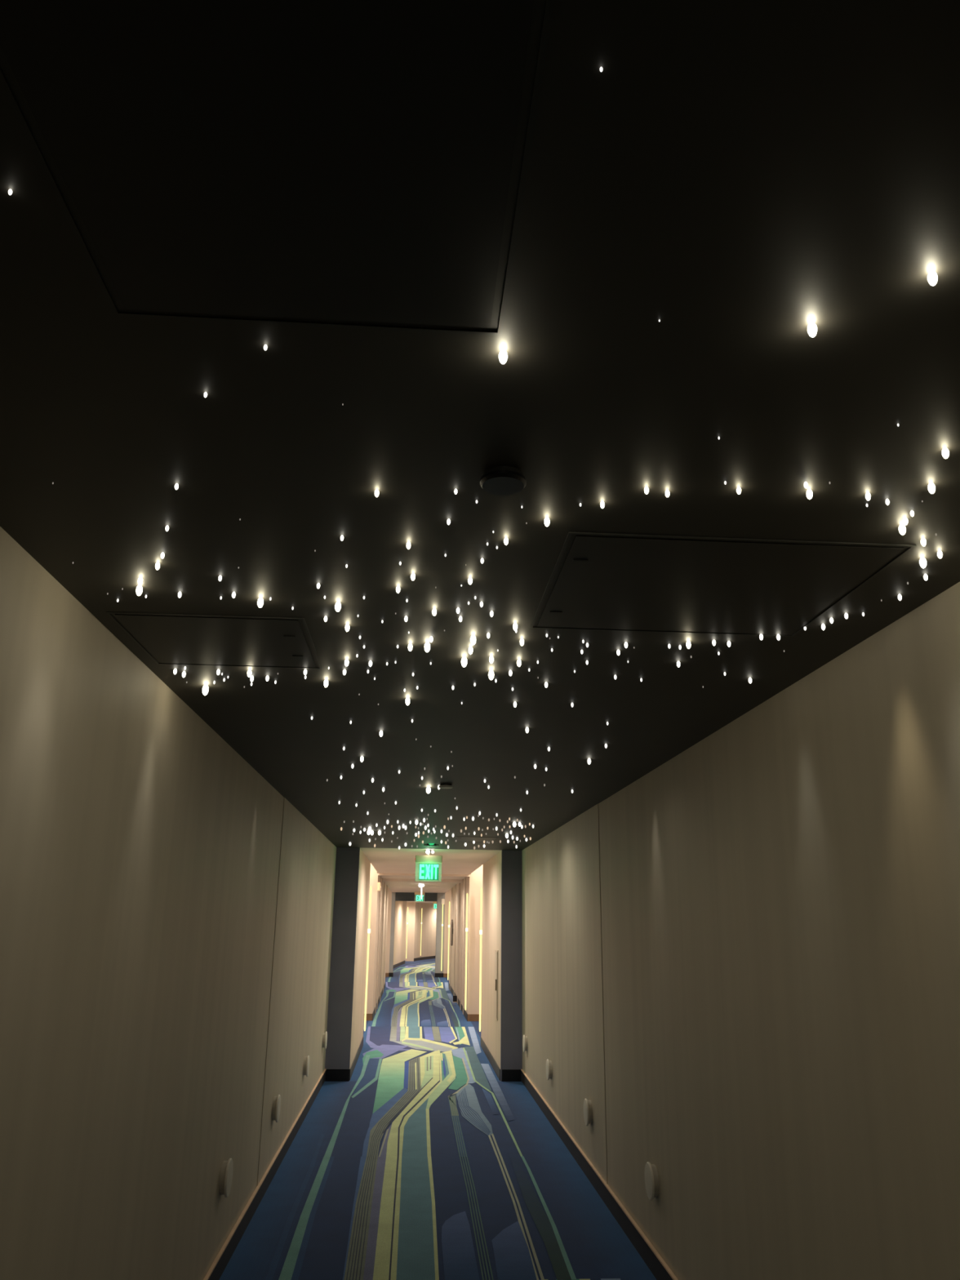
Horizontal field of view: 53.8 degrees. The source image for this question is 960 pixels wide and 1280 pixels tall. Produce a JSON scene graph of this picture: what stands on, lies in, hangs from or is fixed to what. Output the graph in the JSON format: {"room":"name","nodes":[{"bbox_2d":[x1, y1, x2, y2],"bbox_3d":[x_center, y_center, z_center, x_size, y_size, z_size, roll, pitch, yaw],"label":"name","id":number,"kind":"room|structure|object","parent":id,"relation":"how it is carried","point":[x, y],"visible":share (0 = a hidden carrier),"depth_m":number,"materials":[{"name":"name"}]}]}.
{"room":"hotel corridor","nodes":[
{"label":"hotel corridor","id":0,"kind":"room"},
{"bbox_2d":[0,526,336,1279],"bbox_3d":[-1.287,1.789,4.482,0.150,2.456,12.466,2,-17,-4],"label":"wall","id":1,"kind":"structure","parent":0,"point":[166,912],"depth_m":2.96,"materials":[{"name":"paint"}]},
{"bbox_2d":[218,1158,233,1197],"bbox_3d":[-1.228,2.603,4.577,0.039,0.166,0.166,2,-17,-4],"label":"wall light","id":2,"kind":"object","parent":1,"relation":"attached to","point":[226,1172],"visible":1,"depth_m":4.53,"materials":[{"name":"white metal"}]},
{"bbox_2d":[203,1068,326,1279],"bbox_3d":[-1.223,2.906,4.210,0.017,0.121,12.266,2,-17,-4],"label":"baseboard","id":3,"kind":"structure","parent":1,"relation":"attached to","point":[220,1262],"depth_m":5.60,"materials":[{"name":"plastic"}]},
{"bbox_2d":[271,1094,280,1122],"bbox_3d":[-1.346,3.097,6.252,0.039,0.166,0.166,2,-17,-4],"label":"wall light","id":4,"kind":"object","parent":1,"relation":"attached to","point":[276,1107],"visible":1,"depth_m":6.20,"materials":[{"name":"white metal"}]},
{"bbox_2d":[302,1055,309,1076],"bbox_3d":[-1.477,3.627,8.051,0.039,0.166,0.166,2,-17,-4],"label":"wall light","id":5,"kind":"object","parent":1,"relation":"attached to","point":[306,1061],"visible":1,"depth_m":8.00,"materials":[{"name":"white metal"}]},
{"bbox_2d":[322,1031,327,1048],"bbox_3d":[-1.602,4.133,9.764,0.039,0.166,0.166,2,-17,-4],"label":"wall light","id":6,"kind":"object","parent":1,"relation":"attached to","point":[325,1034],"visible":1,"depth_m":9.71,"materials":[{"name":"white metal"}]},
{"bbox_2d":[349,848,391,1068],"bbox_3d":[-2.394,6.085,19.694,0.680,2.820,19.244,2,-17,-4],"label":"wall","id":7,"kind":"structure","parent":0,"point":[368,876],"depth_m":13.13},
{"bbox_2d":[324,847,359,1081],"bbox_3d":[-1.513,3.534,10.428,0.264,2.436,0.050,2,-17,-4],"label":"pillar","id":8,"kind":"structure","parent":7,"relation":"attached to","point":[337,1062],"depth_m":10.40,"materials":[{"name":"grey paint"}]},
{"bbox_2d":[364,885,371,1031],"bbox_3d":[-1.576,4.456,13.291,0.044,1.940,0.051,2,-17,-4],"label":"tube","id":9,"kind":"object","parent":7,"relation":"attached to","point":[370,900],"visible":1,"depth_m":13.28,"materials":[{"name":"yellow glass"}]},
{"bbox_2d":[349,972,393,1080],"bbox_3d":[-2.283,7.364,19.325,0.672,0.120,19.244,2,-17,-4],"label":"baseboard","id":10,"kind":"structure","parent":7,"relation":"attached to","point":[358,1051],"depth_m":12.77,"materials":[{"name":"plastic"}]},
{"bbox_2d":[375,875,381,1013],"bbox_3d":[-1.906,5.680,17.698,0.017,2.436,0.140,2,-17,-4],"label":"trim","id":11,"kind":"structure","parent":7,"relation":"attached to","point":[380,876],"depth_m":17.63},
{"bbox_2d":[377,882,381,891],"bbox_3d":[-1.778,4.356,16.698,0.064,0.150,0.100,2,-17,-4],"label":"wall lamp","id":12,"kind":"object","parent":7,"relation":"attached to","point":[379,886],"visible":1,"depth_m":16.66,"materials":[{"name":"glass"}]},
{"bbox_2d":[377,878,382,1008],"bbox_3d":[-1.968,5.934,18.560,0.017,2.436,0.140,2,-17,-4],"label":"trim","id":13,"kind":"structure","parent":7,"relation":"attached to","point":[382,878],"depth_m":18.51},
{"bbox_2d":[379,881,385,1001],"bbox_3d":[-2.087,6.413,20.186,0.017,2.436,0.140,2,-17,-4],"label":"trim","id":14,"kind":"structure","parent":7,"relation":"attached to","point":[384,882],"depth_m":20.13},
{"bbox_2d":[382,884,387,992],"bbox_3d":[-2.254,7.091,22.483,0.017,2.436,0.140,2,-17,-4],"label":"trim","id":15,"kind":"structure","parent":7,"relation":"attached to","point":[387,885],"depth_m":22.42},
{"bbox_2d":[389,892,395,973],"bbox_3d":[-2.659,8.921,28.686,0.110,2.436,0.400,2,-17,-4],"label":"trim","id":16,"kind":"structure","parent":7,"relation":"attached to","point":[393,907],"depth_m":28.51,"materials":[{"name":"grey paint"}]},
{"bbox_2d":[393,901,436,964],"bbox_3d":[-2.309,11.619,38.048,3.204,2.620,19.107,-3,-17,12],"label":"wall","id":17,"kind":"structure","parent":0,"point":[428,935],"depth_m":39.29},
{"bbox_2d":[405,906,408,958],"bbox_3d":[-2.862,11.485,37.106,0.044,1.940,0.051,2,-17,-4],"label":"tube","id":18,"kind":"object","parent":17,"relation":"attached to","point":[407,907],"visible":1,"depth_m":37.11,"materials":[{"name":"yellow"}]},
{"bbox_2d":[393,955,435,968],"bbox_3d":[-2.264,13.312,39.416,0.723,0.110,14.264,-2,-17,9],"label":"baseboard","id":19,"kind":"structure","parent":17,"relation":"attached to","point":[429,957],"depth_m":39.46,"materials":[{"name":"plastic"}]},
{"bbox_2d":[395,892,437,901],"bbox_3d":[-1.957,7.892,29.041,1.272,0.246,0.360,2,-17,-4],"label":"trim","id":20,"kind":"structure","parent":17,"relation":"attached to","point":[399,896],"depth_m":28.87,"materials":[{"name":"paint"}]},
{"bbox_2d":[420,909,422,955],"bbox_3d":[-2.490,12.380,40.119,0.044,1.940,0.051,2,-17,-4],"label":"tube","id":21,"kind":"object","parent":17,"relation":"attached to","point":[421,909],"visible":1,"depth_m":40.14,"materials":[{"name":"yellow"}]},
{"bbox_2d":[406,901,432,903],"bbox_3d":[-0.999,10.511,38.078,6.100,0.090,18.260,2,-17,-4],"label":"ceiling","id":22,"kind":"structure","parent":0,"point":[428,902],"depth_m":38.10,"materials":[{"name":"paint"}]},
{"bbox_2d":[432,901,436,908],"bbox_3d":[-1.510,9.147,32.728,0.284,0.326,0.090,-9,-19,30],"label":"exit sign","id":23,"kind":"object","parent":22,"relation":"hanging from","point":[433,902],"visible":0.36,"depth_m":32.74,"materials":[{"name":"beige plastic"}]},
{"bbox_2d":[219,958,656,1279],"bbox_3d":[-1.365,8.466,22.812,5.900,0.004,51.257,0,-16,1],"label":"floor","id":24,"kind":"structure","parent":0,"point":[424,1164],"depth_m":6.28,"materials":[{"name":"carpet"}]},
{"bbox_2d":[453,995,457,1002],"bbox_3d":[-0.533,7.547,19.892,0.084,0.130,0.150,2,-17,-4],"label":"door stop","id":25,"kind":"object","parent":24,"relation":"on","point":[455,997],"visible":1,"depth_m":19.83,"materials":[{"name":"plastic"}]},
{"bbox_2d":[443,850,501,1068],"bbox_3d":[-0.096,6.156,19.841,0.680,2.820,19.244,2,-17,-4],"label":"wall","id":26,"kind":"structure","parent":0,"point":[487,877],"depth_m":13.56,"materials":[{"name":"paint"}]},
{"bbox_2d":[382,878,462,883],"bbox_3d":[-1.168,4.875,19.171,1.624,0.060,0.400,2,-17,-4],"label":"trim","id":27,"kind":"structure","parent":26,"relation":"attached to","point":[405,880],"depth_m":18.99,"materials":[{"name":"paint"}]},
{"bbox_2d":[377,873,469,876],"bbox_3d":[-0.999,4.182,16.848,1.624,0.045,0.120,2,-17,-4],"label":"trim","id":28,"kind":"structure","parent":26,"relation":"attached to","point":[382,874],"depth_m":16.79,"materials":[{"name":"paint"}]},
{"bbox_2d":[435,893,444,973],"bbox_3d":[-1.214,8.965,28.778,0.242,2.436,0.400,2,-17,-4],"label":"trim","id":29,"kind":"structure","parent":26,"relation":"attached to","point":[440,895],"depth_m":28.59,"materials":[{"name":"grey paint"}]},
{"bbox_2d":[440,903,443,971],"bbox_3d":[-1.143,8.970,28.535,0.044,1.940,0.052,2,-17,-4],"label":"tube","id":30,"kind":"object","parent":26,"relation":"attached to","point":[442,904],"visible":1,"depth_m":28.52,"materials":[{"name":"yellow glass"}]},
{"bbox_2d":[447,901,449,980],"bbox_3d":[-0.806,7.750,24.395,0.044,1.940,0.052,2,-17,-4],"label":"tube","id":31,"kind":"object","parent":26,"relation":"attached to","point":[449,901],"visible":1,"depth_m":24.37,"materials":[{"name":"yellow glass"}]},
{"bbox_2d":[449,887,452,990],"bbox_3d":[-0.719,7.422,23.542,0.017,2.436,0.140,2,-17,-4],"label":"trim","id":32,"kind":"structure","parent":26,"relation":"attached to","point":[451,887],"depth_m":23.40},
{"bbox_2d":[450,920,453,946],"bbox_3d":[-0.670,7.012,22.653,0.060,0.600,0.054,2,-17,-4],"label":"fire extinguisher","id":33,"kind":"object","parent":26,"relation":"attached to","point":[451,923],"visible":1,"depth_m":22.63,"materials":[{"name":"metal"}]},
{"bbox_2d":[453,884,456,991],"bbox_3d":[-0.566,6.801,21.437,0.017,2.436,0.140,2,-17,-4],"label":"trim","id":34,"kind":"structure","parent":26,"relation":"attached to","point":[455,884],"depth_m":21.39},
{"bbox_2d":[457,882,460,1004],"bbox_3d":[-0.447,6.322,19.810,0.017,2.436,0.140,2,-17,-4],"label":"trim","id":35,"kind":"structure","parent":26,"relation":"attached to","point":[459,882],"depth_m":19.76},
{"bbox_2d":[460,879,463,1009],"bbox_3d":[-0.356,5.955,18.566,0.017,2.436,0.140,2,-17,-4],"label":"trim","id":36,"kind":"structure","parent":26,"relation":"attached to","point":[462,879],"depth_m":18.51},
{"bbox_2d":[462,877,466,1014],"bbox_3d":[-0.294,5.701,17.705,0.017,2.436,0.140,2,-17,-4],"label":"trim","id":37,"kind":"structure","parent":26,"relation":"attached to","point":[464,877],"depth_m":17.65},
{"bbox_2d":[464,893,467,1010],"bbox_3d":[-0.237,5.406,16.448,0.044,1.940,0.052,2,-17,-4],"label":"tube","id":38,"kind":"object","parent":26,"relation":"attached to","point":[466,928],"visible":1,"depth_m":16.43,"materials":[{"name":"yellow glass"}]},
{"bbox_2d":[434,972,500,1080],"bbox_3d":[-0.302,7.425,19.452,0.804,0.120,19.244,2,-17,-4],"label":"baseboard","id":39,"kind":"structure","parent":26,"relation":"attached to","point":[496,1068],"depth_m":16.15,"materials":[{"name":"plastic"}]},
{"bbox_2d":[479,887,482,1031],"bbox_3d":[0.010,4.505,13.392,0.044,1.940,0.051,2,-17,-4],"label":"tube","id":40,"kind":"object","parent":26,"relation":"attached to","point":[481,902],"visible":0.99,"depth_m":13.38,"materials":[{"name":"yellow glass"}]},
{"bbox_2d":[494,949,497,1020],"bbox_3d":[0.183,3.997,10.979,0.028,0.760,0.340,2,-17,-4],"label":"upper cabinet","id":41,"kind":"object","parent":26,"relation":"attached to","point":[495,950],"visible":1,"depth_m":10.89,"materials":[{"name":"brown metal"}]},
{"bbox_2d":[500,849,522,1081],"bbox_3d":[0.352,3.592,10.547,0.232,2.436,0.050,2,-17,-4],"label":"pillar","id":42,"kind":"structure","parent":26,"relation":"attached to","point":[511,994],"depth_m":10.50,"materials":[{"name":"grey paint"}]},
{"bbox_2d":[0,0,959,893],"bbox_3d":[-0.818,3.225,14.248,2.718,0.340,31.900,2,-17,-4],"label":"ceiling","id":43,"kind":"structure","parent":0,"point":[738,176],"depth_m":1.53,"materials":[{"name":"black paint"}]},
{"bbox_2d":[136,585,142,595],"bbox_3d":[-0.826,-0.120,2.293,0.015,0.027,0.015,2,-17,-4],"label":"recessed light","id":44,"kind":"object","parent":43,"relation":"in","point":[139,588],"visible":0.99,"depth_m":2.29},
{"bbox_2d":[137,577,142,585],"bbox_3d":[-0.804,-0.140,2.238,0.011,0.020,0.011,2,-17,-4],"label":"recessed light","id":45,"kind":"object","parent":43,"relation":"in","point":[140,580],"visible":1,"depth_m":2.23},
{"bbox_2d":[155,562,159,569],"bbox_3d":[-0.731,-0.167,2.144,0.010,0.018,0.010,2,-17,-4],"label":"recessed light","id":46,"kind":"object","parent":43,"relation":"in","point":[157,565],"visible":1,"depth_m":2.14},
{"bbox_2d":[202,684,208,695],"bbox_3d":[-0.950,0.173,3.270,0.021,0.038,0.021,2,-17,-4],"label":"recessed light","id":47,"kind":"object","parent":43,"relation":"in","point":[205,689],"visible":1,"depth_m":3.26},
{"bbox_2d":[106,612,322,668],"bbox_3d":[-0.749,0.010,2.769,0.520,0.004,0.530,2,-17,-4],"label":"access panel","id":48,"kind":"object","parent":43,"relation":"attached to","point":[188,639],"visible":1,"depth_m":2.73,"materials":[{"name":"black metal"}]},
{"bbox_2d":[247,669,251,677],"bbox_3d":[-0.748,0.109,3.066,0.014,0.025,0.014,2,-17,-4],"label":"recessed light","id":49,"kind":"object","parent":43,"relation":"in","point":[249,672],"visible":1,"depth_m":3.06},
{"bbox_2d":[257,597,263,608],"bbox_3d":[-0.551,-0.093,2.371,0.015,0.027,0.015,2,-17,-4],"label":"recessed light","id":50,"kind":"object","parent":43,"relation":"in","point":[260,602],"visible":1,"depth_m":2.37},
{"bbox_2d":[0,0,554,336],"bbox_3d":[-0.209,-0.506,1.007,0.520,0.002,0.570,2,-17,-4],"label":"access panel","id":51,"kind":"object","parent":43,"relation":"attached to","point":[352,160],"visible":1,"depth_m":0.98,"materials":[{"name":"black metal"}]},
{"bbox_2d":[324,679,328,687],"bbox_3d":[-0.518,0.146,3.180,0.015,0.027,0.015,2,-17,-4],"label":"recessed light","id":52,"kind":"object","parent":43,"relation":"in","point":[326,682],"visible":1,"depth_m":3.17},
{"bbox_2d":[334,601,341,611],"bbox_3d":[-0.360,-0.084,2.395,0.015,0.027,0.015,2,-17,-4],"label":"recessed light","id":53,"kind":"object","parent":43,"relation":"in","point":[338,605],"visible":1,"depth_m":2.39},
{"bbox_2d":[344,658,348,666],"bbox_3d":[-0.412,0.070,2.926,0.013,0.023,0.013,2,-17,-4],"label":"recessed light","id":54,"kind":"object","parent":43,"relation":"in","point":[346,662],"visible":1,"depth_m":2.92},
{"bbox_2d":[345,623,349,631],"bbox_3d":[-0.362,-0.033,2.577,0.012,0.022,0.012,2,-17,-4],"label":"recessed light","id":55,"kind":"object","parent":43,"relation":"in","point":[347,626],"visible":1,"depth_m":2.57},
{"bbox_2d":[374,489,378,497],"bbox_3d":[-0.193,-0.274,1.768,0.008,0.014,0.008,2,-17,-4],"label":"recessed light","id":56,"kind":"object","parent":43,"relation":"in","point":[376,492],"visible":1,"depth_m":1.76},
{"bbox_2d":[395,586,399,593],"bbox_3d":[-0.197,-0.121,2.278,0.010,0.018,0.010,2,-17,-4],"label":"recessed light","id":57,"kind":"object","parent":43,"relation":"in","point":[397,588],"visible":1,"depth_m":2.27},
{"bbox_2d":[405,697,409,705],"bbox_3d":[-0.262,0.223,3.424,0.016,0.029,0.016,2,-17,-4],"label":"recessed light","id":58,"kind":"object","parent":43,"relation":"in","point":[407,700],"visible":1,"depth_m":3.42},
{"bbox_2d":[406,542,410,549],"bbox_3d":[-0.152,-0.201,2.011,0.009,0.016,0.009,2,-17,-4],"label":"recessed light","id":59,"kind":"object","parent":43,"relation":"in","point":[408,544],"visible":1,"depth_m":2.01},
{"bbox_2d":[408,643,412,651],"bbox_3d":[-0.203,0.021,2.752,0.013,0.023,0.013,2,-17,-4],"label":"recessed light","id":60,"kind":"object","parent":43,"relation":"in","point":[410,646],"visible":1,"depth_m":2.75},
{"bbox_2d":[410,573,415,580],"bbox_3d":[-0.155,-0.146,2.193,0.010,0.018,0.010,2,-17,-4],"label":"recessed light","id":61,"kind":"object","parent":43,"relation":"in","point":[412,576],"visible":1,"depth_m":2.19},
{"bbox_2d":[414,887,424,901],"bbox_3d":[-1.473,6.202,23.042,0.252,0.342,0.080,2,-17,-4],"label":"exit sign","id":62,"kind":"object","parent":43,"relation":"hanging from","point":[418,894],"visible":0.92,"depth_m":23.02,"materials":[{"name":"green plastic"}]},
{"bbox_2d":[418,883,424,897],"bbox_3d":[-1.334,5.693,21.433,0.130,0.341,0.046,2,-17,-4],"label":"emergency light","id":63,"kind":"object","parent":43,"relation":"hanging from","point":[420,885],"visible":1,"depth_m":21.44,"materials":[{"name":"plastic"}]},
{"bbox_2d":[424,641,430,652],"bbox_3d":[-0.153,0.021,2.736,0.017,0.031,0.017,2,-17,-4],"label":"recessed light","id":64,"kind":"object","parent":43,"relation":"in","point":[427,646],"visible":1,"depth_m":2.73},
{"bbox_2d":[414,849,442,879],"bbox_3d":[-0.595,2.599,10.896,0.315,0.356,0.100,2,-17,-4],"label":"exit sign","id":65,"kind":"object","parent":43,"relation":"hanging from","point":[426,871],"visible":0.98,"depth_m":10.88,"materials":[{"name":"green plastic"}]},
{"bbox_2d":[426,849,434,853],"bbox_3d":[-0.573,2.437,10.879,0.102,0.054,0.046,2,-17,-4],"label":"emergency light","id":66,"kind":"object","parent":65,"relation":"attached to","point":[428,851],"visible":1,"depth_m":10.86,"materials":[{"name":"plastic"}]},
{"bbox_2d":[426,786,431,793],"bbox_3d":[-0.313,0.912,5.736,0.027,0.040,0.027,2,-17,-4],"label":"light","id":67,"kind":"object","parent":43,"relation":"attached to","point":[428,789],"visible":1,"depth_m":5.73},
{"bbox_2d":[423,843,439,846],"bbox_3d":[-0.514,2.185,10.085,0.139,0.020,0.141,-12,-20,36],"label":"bracket","id":68,"kind":"object","parent":43,"relation":"attached to","point":[428,844],"visible":1,"depth_m":10.08,"materials":[{"name":"plastic"}]},
{"bbox_2d":[431,608,436,615],"bbox_3d":[-0.118,-0.072,2.440,0.011,0.020,0.011,2,-17,-4],"label":"recessed light","id":69,"kind":"object","parent":43,"relation":"in","point":[434,611],"visible":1,"depth_m":2.44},
{"bbox_2d":[439,783,453,788],"bbox_3d":[-0.202,0.867,5.614,0.084,0.022,0.084,2,-17,-4],"label":"sprinkler cover","id":70,"kind":"object","parent":43,"relation":"attached to","point":[442,785],"visible":1,"depth_m":5.59,"materials":[{"name":"metal"}]},
{"bbox_2d":[461,656,466,666],"bbox_3d":[-0.048,0.067,2.885,0.018,0.032,0.018,2,-17,-4],"label":"recessed light","id":71,"kind":"object","parent":43,"relation":"in","point":[464,661],"visible":1,"depth_m":2.88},
{"bbox_2d":[467,577,472,584],"bbox_3d":[-0.023,-0.138,2.214,0.010,0.018,0.010,2,-17,-4],"label":"recessed light","id":72,"kind":"object","parent":43,"relation":"in","point":[470,580],"visible":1,"depth_m":2.21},
{"bbox_2d":[468,646,472,654],"bbox_3d":[-0.028,0.031,2.777,0.013,0.023,0.013,2,-17,-4],"label":"recessed light","id":73,"kind":"object","parent":43,"relation":"in","point":[470,649],"visible":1,"depth_m":2.77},
{"bbox_2d":[470,635,475,644],"bbox_3d":[-0.019,0.001,2.664,0.016,0.029,0.016,2,-17,-4],"label":"recessed light","id":74,"kind":"object","parent":43,"relation":"in","point":[473,639],"visible":1,"depth_m":2.66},
{"bbox_2d":[453,836,498,842],"bbox_3d":[-0.042,1.992,9.443,0.420,0.004,0.600,2,-17,-4],"label":"access panel","id":75,"kind":"object","parent":43,"relation":"attached to","point":[490,839],"visible":0.88,"depth_m":9.38,"materials":[{"name":"black metal"}]},
{"bbox_2d":[488,670,493,679],"bbox_3d":[0.036,0.113,3.035,0.018,0.032,0.018,2,-17,-4],"label":"recessed light","id":76,"kind":"object","parent":43,"relation":"in","point":[491,674],"visible":1,"depth_m":3.03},
{"bbox_2d":[488,655,493,663],"bbox_3d":[0.035,0.060,2.872,0.013,0.023,0.013,2,-17,-4],"label":"recessed light","id":77,"kind":"object","parent":43,"relation":"in","point":[491,659],"visible":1,"depth_m":2.87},
{"bbox_2d":[52,404,937,847],"bbox_3d":[-0.267,0.954,5.900,2.009,0.026,9.236,2,-17,-4],"label":"lights","id":78,"kind":"object","parent":43,"relation":"attached to","point":[342,404],"visible":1,"depth_m":5.63},
{"bbox_2d":[480,466,526,495],"bbox_3d":[0.042,-0.287,1.702,0.084,0.022,0.084,2,-17,-4],"label":"smoke detector","id":79,"kind":"object","parent":43,"relation":"attached to","point":[498,480],"visible":1,"depth_m":1.68,"materials":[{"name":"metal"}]},
{"bbox_2d":[498,349,507,364],"bbox_3d":[0.033,-0.398,1.328,0.012,0.022,0.012,2,-17,-4],"label":"recessed light","id":80,"kind":"object","parent":43,"relation":"in","point":[503,356],"visible":1,"depth_m":1.32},
{"bbox_2d":[503,537,508,544],"bbox_3d":[0.055,-0.207,1.982,0.009,0.016,0.009,2,-17,-4],"label":"recessed light","id":81,"kind":"object","parent":43,"relation":"in","point":[505,540],"visible":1,"depth_m":1.98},
{"bbox_2d":[512,622,517,630],"bbox_3d":[0.095,-0.035,2.550,0.012,0.022,0.012,2,-17,-4],"label":"recessed light","id":82,"kind":"object","parent":43,"relation":"in","point":[515,625],"visible":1,"depth_m":2.54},
{"bbox_2d":[516,659,520,666],"bbox_3d":[0.120,0.071,2.906,0.013,0.023,0.013,2,-17,-4],"label":"recessed light","id":83,"kind":"object","parent":43,"relation":"in","point":[518,662],"visible":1,"depth_m":2.90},
{"bbox_2d":[520,638,524,645],"bbox_3d":[0.119,0.006,2.691,0.012,0.022,0.012,2,-17,-4],"label":"recessed light","id":84,"kind":"object","parent":43,"relation":"in","point":[522,641],"visible":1,"depth_m":2.69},
{"bbox_2d":[544,516,549,526],"bbox_3d":[0.133,-0.234,1.879,0.011,0.020,0.011,2,-17,-4],"label":"recessed light","id":85,"kind":"object","parent":43,"relation":"in","point":[547,519],"visible":1,"depth_m":1.88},
{"bbox_2d":[600,501,604,508],"bbox_3d":[0.234,-0.258,1.806,0.008,0.014,0.008,2,-17,-4],"label":"recessed light","id":86,"kind":"object","parent":43,"relation":"in","point":[602,504],"visible":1,"depth_m":1.80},
{"bbox_2d":[644,486,648,493],"bbox_3d":[0.307,-0.276,1.743,0.008,0.014,0.008,2,-17,-4],"label":"recessed light","id":87,"kind":"object","parent":43,"relation":"in","point":[646,490],"visible":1,"depth_m":1.74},
{"bbox_2d":[665,489,669,497],"bbox_3d":[0.348,-0.271,1.755,0.008,0.014,0.008,2,-17,-4],"label":"recessed light","id":88,"kind":"object","parent":43,"relation":"in","point":[667,492],"visible":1,"depth_m":1.75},
{"bbox_2d":[686,640,690,648],"bbox_3d":[0.594,0.014,2.693,0.013,0.023,0.013,2,-17,-4],"label":"recessed light","id":89,"kind":"object","parent":43,"relation":"in","point":[688,643],"visible":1,"depth_m":2.69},
{"bbox_2d":[529,531,915,636],"bbox_3d":[0.529,-0.115,2.293,0.740,0.004,0.670,2,-17,-4],"label":"access panel","id":90,"kind":"object","parent":43,"relation":"attached to","point":[618,584],"visible":1,"depth_m":2.23,"materials":[{"name":"black metal"}]},
{"bbox_2d":[736,486,741,494],"bbox_3d":[0.476,-0.275,1.739,0.008,0.014,0.008,2,-17,-4],"label":"recessed light","id":91,"kind":"object","parent":43,"relation":"in","point":[739,490],"visible":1,"depth_m":1.74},
{"bbox_2d":[806,488,812,499],"bbox_3d":[0.608,-0.269,1.744,0.011,0.020,0.011,2,-17,-4],"label":"recessed light","id":92,"kind":"object","parent":43,"relation":"in","point":[809,493],"visible":1,"depth_m":1.74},
{"bbox_2d":[807,321,817,337],"bbox_3d":[0.443,-0.413,1.260,0.012,0.022,0.012,2,-17,-4],"label":"recessed light","id":93,"kind":"object","parent":43,"relation":"in","point":[811,329],"visible":1,"depth_m":1.25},
{"bbox_2d":[865,492,871,500],"bbox_3d":[0.720,-0.266,1.755,0.009,0.016,0.009,2,-17,-4],"label":"recessed light","id":94,"kind":"object","parent":43,"relation":"in","point":[868,495],"visible":1,"depth_m":1.75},
{"bbox_2d":[898,524,906,534],"bbox_3d":[0.845,-0.221,1.891,0.013,0.023,0.013,2,-17,-4],"label":"recessed light","id":95,"kind":"object","parent":43,"relation":"in","point":[902,529],"visible":1,"depth_m":1.89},
{"bbox_2d":[902,517,907,524],"bbox_3d":[0.837,-0.234,1.860,0.009,0.016,0.009,2,-17,-4],"label":"recessed light","id":96,"kind":"object","parent":43,"relation":"in","point":[904,520],"visible":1,"depth_m":1.86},
{"bbox_2d":[919,556,926,568],"bbox_3d":[0.966,-0.168,2.060,0.014,0.025,0.014,2,-17,-4],"label":"recessed light","id":97,"kind":"object","parent":43,"relation":"in","point":[922,562],"visible":1,"depth_m":2.06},
{"bbox_2d":[920,537,925,546],"bbox_3d":[0.919,-0.203,1.959,0.010,0.018,0.010,2,-17,-4],"label":"recessed light","id":98,"kind":"object","parent":43,"relation":"in","point":[922,540],"visible":1,"depth_m":1.96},
{"bbox_2d":[923,573,928,580],"bbox_3d":[1.018,-0.143,2.159,0.009,0.016,0.009,2,-17,-4],"label":"recessed light","id":99,"kind":"object","parent":43,"relation":"in","point":[925,576],"visible":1,"depth_m":2.16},
{"bbox_2d":[928,482,935,493],"bbox_3d":[0.818,-0.275,1.712,0.012,0.022,0.012,2,-17,-4],"label":"recessed light","id":100,"kind":"object","parent":43,"relation":"in","point":[931,487],"visible":1,"depth_m":1.71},
{"bbox_2d":[927,271,937,285],"bbox_3d":[0.554,-0.443,1.158,0.011,0.020,0.011,2,-17,-4],"label":"recessed light","id":101,"kind":"object","parent":43,"relation":"in","point":[932,276],"visible":1,"depth_m":1.15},
{"bbox_2d":[937,550,942,558],"bbox_3d":[0.984,-0.183,2.023,0.010,0.018,0.010,2,-17,-4],"label":"recessed light","id":102,"kind":"object","parent":43,"relation":"in","point":[940,553],"visible":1,"depth_m":2.02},
{"bbox_2d":[942,447,949,458],"bbox_3d":[0.781,-0.313,1.587,0.011,0.020,0.011,2,-17,-4],"label":"recessed light","id":103,"kind":"object","parent":43,"relation":"in","point":[945,452],"visible":1,"depth_m":1.58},
{"bbox_2d":[521,582,959,1279],"bbox_3d":[0.975,1.859,4.626,0.150,2.456,12.466,2,-17,-4],"label":"wall","id":104,"kind":"structure","parent":0,"point":[744,956],"depth_m":3.19,"materials":[{"name":"paint"}]},
{"bbox_2d":[522,1035,527,1052],"bbox_3d":[0.472,4.220,9.889,0.039,0.166,0.166,2,-17,-4],"label":"wall light","id":105,"kind":"object","parent":104,"relation":"attached to","point":[525,1037],"visible":1,"depth_m":9.84,"materials":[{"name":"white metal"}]},
{"bbox_2d":[546,1058,552,1079],"bbox_3d":[0.597,3.715,8.176,0.039,0.166,0.166,2,-17,-4],"label":"wall light","id":106,"kind":"object","parent":104,"relation":"attached to","point":[548,1063],"visible":1,"depth_m":8.12,"materials":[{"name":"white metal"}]},
{"bbox_2d":[583,1098,592,1125],"bbox_3d":[0.728,3.185,6.378,0.039,0.166,0.166,2,-17,-4],"label":"wall light","id":107,"kind":"object","parent":104,"relation":"attached to","point":[588,1109],"visible":1,"depth_m":6.33,"materials":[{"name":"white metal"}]},
{"bbox_2d":[520,1069,678,1279],"bbox_3d":[0.877,2.970,4.344,0.017,0.121,12.266,2,-17,-4],"label":"baseboard","id":108,"kind":"structure","parent":104,"relation":"attached to","point":[651,1256],"depth_m":5.70,"materials":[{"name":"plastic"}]},
{"bbox_2d":[644,1161,658,1199],"bbox_3d":[0.854,2.691,4.703,0.039,0.166,0.166,2,-17,-4],"label":"wall light","id":109,"kind":"object","parent":104,"relation":"attached to","point":[651,1179],"visible":1,"depth_m":4.66,"materials":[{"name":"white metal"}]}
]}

